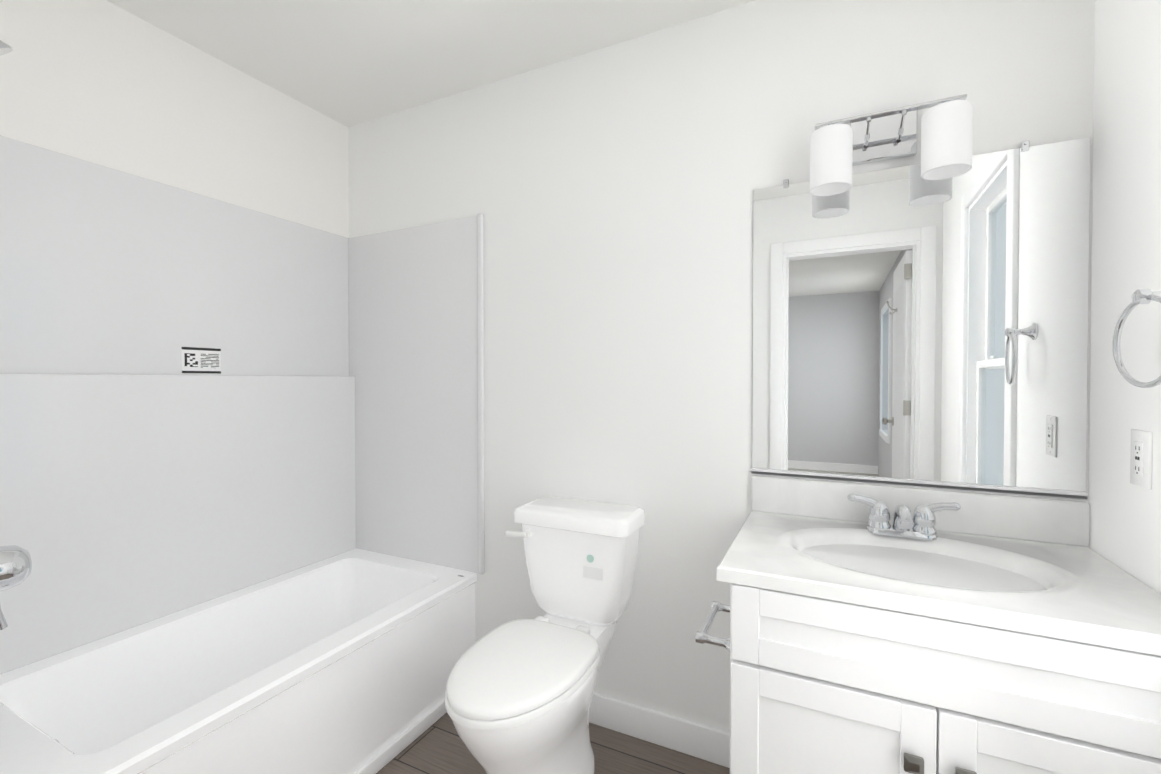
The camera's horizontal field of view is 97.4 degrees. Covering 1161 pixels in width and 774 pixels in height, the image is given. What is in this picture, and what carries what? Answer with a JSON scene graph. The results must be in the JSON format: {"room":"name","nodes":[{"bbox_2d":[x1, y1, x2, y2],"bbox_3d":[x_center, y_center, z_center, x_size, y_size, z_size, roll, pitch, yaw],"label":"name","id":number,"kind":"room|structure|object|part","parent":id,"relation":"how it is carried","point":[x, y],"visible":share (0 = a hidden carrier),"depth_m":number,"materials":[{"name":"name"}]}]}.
{"room":"bathroom","nodes":[
{"label":"bathroom","id":0,"kind":"room"},
{"bbox_2d":[0,0,348,237],"bbox_3d":[-1.567,0.011,1.599,0.120,2.453,2.140,0,1,26],"label":"wall","id":1,"kind":"structure","parent":0,"point":[106,83],"depth_m":1.74,"materials":[{"name":"paint"}]},
{"bbox_2d":[107,0,754,126],"bbox_3d":[-0.319,-1.257,0.971,2.900,0.100,2.140,0,1,26],"label":"ceiling","id":2,"kind":"structure","parent":0,"point":[349,63],"depth_m":1.78,"materials":[{"name":"paint"}]},
{"bbox_2d":[376,713,729,773],"bbox_3d":[-0.319,1.297,1.005,2.900,0.102,2.140,0,1,26],"label":"floor","id":3,"kind":"structure","parent":0,"point":[438,746],"depth_m":1.70,"materials":[{"name":"brown wood"}]},
{"bbox_2d":[0,40,484,773],"bbox_3d":[-1.045,0.199,1.633,0.786,2.078,1.381,0,1,26],"label":"bathtub","id":4,"kind":"object","parent":3,"relation":"on","point":[242,500],"visible":0.96,"depth_m":1.74,"materials":[{"name":"plastic"}]},
{"bbox_2d":[445,496,644,773],"bbox_3d":[-0.125,0.831,1.551,0.446,0.822,0.738,0,1,26],"label":"toilet","id":5,"kind":"object","parent":3,"relation":"on","point":[519,693],"visible":1,"depth_m":1.52,"materials":[{"name":"ceramic"}]},
{"bbox_3d":[-0.215,0.504,1.758,0.100,0.035,0.038,0,1,26],"label":"lever","id":6,"kind":"part","parent":5,"relation":"part of","materials":[{"name":"white plastic"}]},
{"bbox_3d":[-0.171,0.797,1.433,0.362,0.017,0.486,0,1,26],"label":"seat","id":7,"kind":"part","parent":5,"relation":"part of","materials":[{"name":"white plastic"}]},
{"bbox_3d":[-0.171,0.773,1.432,0.354,0.028,0.478,0,1,26],"label":"lid","id":8,"kind":"part","parent":5,"relation":"part of","materials":[{"name":"white plastic"}]},
{"bbox_3d":[-0.146,1.023,1.487,0.354,0.433,0.576,0,1,26],"label":"bowl","id":9,"kind":"part","parent":5,"relation":"part of","materials":[{"name":"ceramic"}]},
{"bbox_3d":[-0.001,0.635,1.778,0.392,0.325,0.192,0,1,26],"label":"tank","id":10,"kind":"part","parent":5,"relation":"part of","materials":[{"name":"ceramic"}]},
{"bbox_2d":[695,476,1160,773],"bbox_3d":[0.746,0.764,1.208,0.869,0.958,0.579,0,1,26],"label":"bathroom vanity","id":11,"kind":"object","parent":3,"relation":"on","point":[877,629],"visible":1,"depth_m":1.02,"materials":[{"name":"paint"}]},
{"bbox_2d":[847,493,960,539],"bbox_3d":[0.835,0.344,1.319,0.257,0.100,0.143,0,1,26],"label":"faucet","id":12,"kind":"object","parent":11,"relation":"on","point":[879,527],"depth_m":1.34,"materials":[{"name":"silver metal"}]},
{"bbox_2d":[349,0,1094,732],"bbox_3d":[0.112,0.007,1.901,2.630,2.453,0.120,0,1,26],"label":"wall","id":13,"kind":"structure","parent":0,"point":[607,192],"depth_m":1.75,"materials":[{"name":"paint"}]},
{"bbox_2d":[589,693,729,767],"bbox_3d":[0.086,1.180,1.855,1.063,0.110,0.014,0,1,26],"label":"baseboard","id":14,"kind":"structure","parent":13,"relation":"attached to","point":[703,742],"depth_m":1.75,"materials":[{"name":"paint"}]},
{"bbox_2d":[810,94,972,195],"bbox_3d":[0.823,-0.659,1.379,0.368,0.227,0.173,0,1,26],"label":"sconce","id":15,"kind":"object","parent":13,"relation":"attached to","point":[839,148],"visible":1,"depth_m":1.36,"materials":[{"name":"white glass"}]},
{"bbox_2d":[751,137,1089,498],"bbox_3d":[0.900,-0.179,1.437,0.796,0.910,0.013,0,1,26],"label":"mirror","id":16,"kind":"object","parent":13,"relation":"attached to","point":[911,327],"visible":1,"depth_m":1.41,"materials":[{"name":"clear glass"}]},
{"bbox_2d":[751,476,1089,546],"bbox_3d":[0.899,0.338,1.439,0.801,0.112,0.020,0,1,26],"label":"backsplash","id":17,"kind":"structure","parent":13,"relation":"attached to","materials":[{"name":"stone"}]},
{"bbox_2d":[1088,0,1160,593],"bbox_3d":[1.220,0.019,1.004,0.150,2.453,0.758,0,1,26],"label":"wall","id":18,"kind":"structure","parent":0,"point":[1125,524],"depth_m":1.12,"materials":[{"name":"paint"}]},
{"bbox_2d":[1112,289,1160,387],"bbox_3d":[1.057,-0.095,0.926,0.075,0.196,0.170,0,1,26],"label":"towel ring","id":19,"kind":"object","parent":18,"relation":"attached to","point":[1143,296],"visible":1,"depth_m":0.97,"materials":[{"name":"silver metal"}]},
{"bbox_2d":[1130,429,1151,489],"bbox_3d":[1.155,0.147,1.053,0.008,0.116,0.072,0,1,26],"label":"electrical outlet plate","id":20,"kind":"object","parent":18,"relation":"attached to","point":[1141,460],"visible":1,"depth_m":1.04,"materials":[{"name":"white plastic"}]}
]}

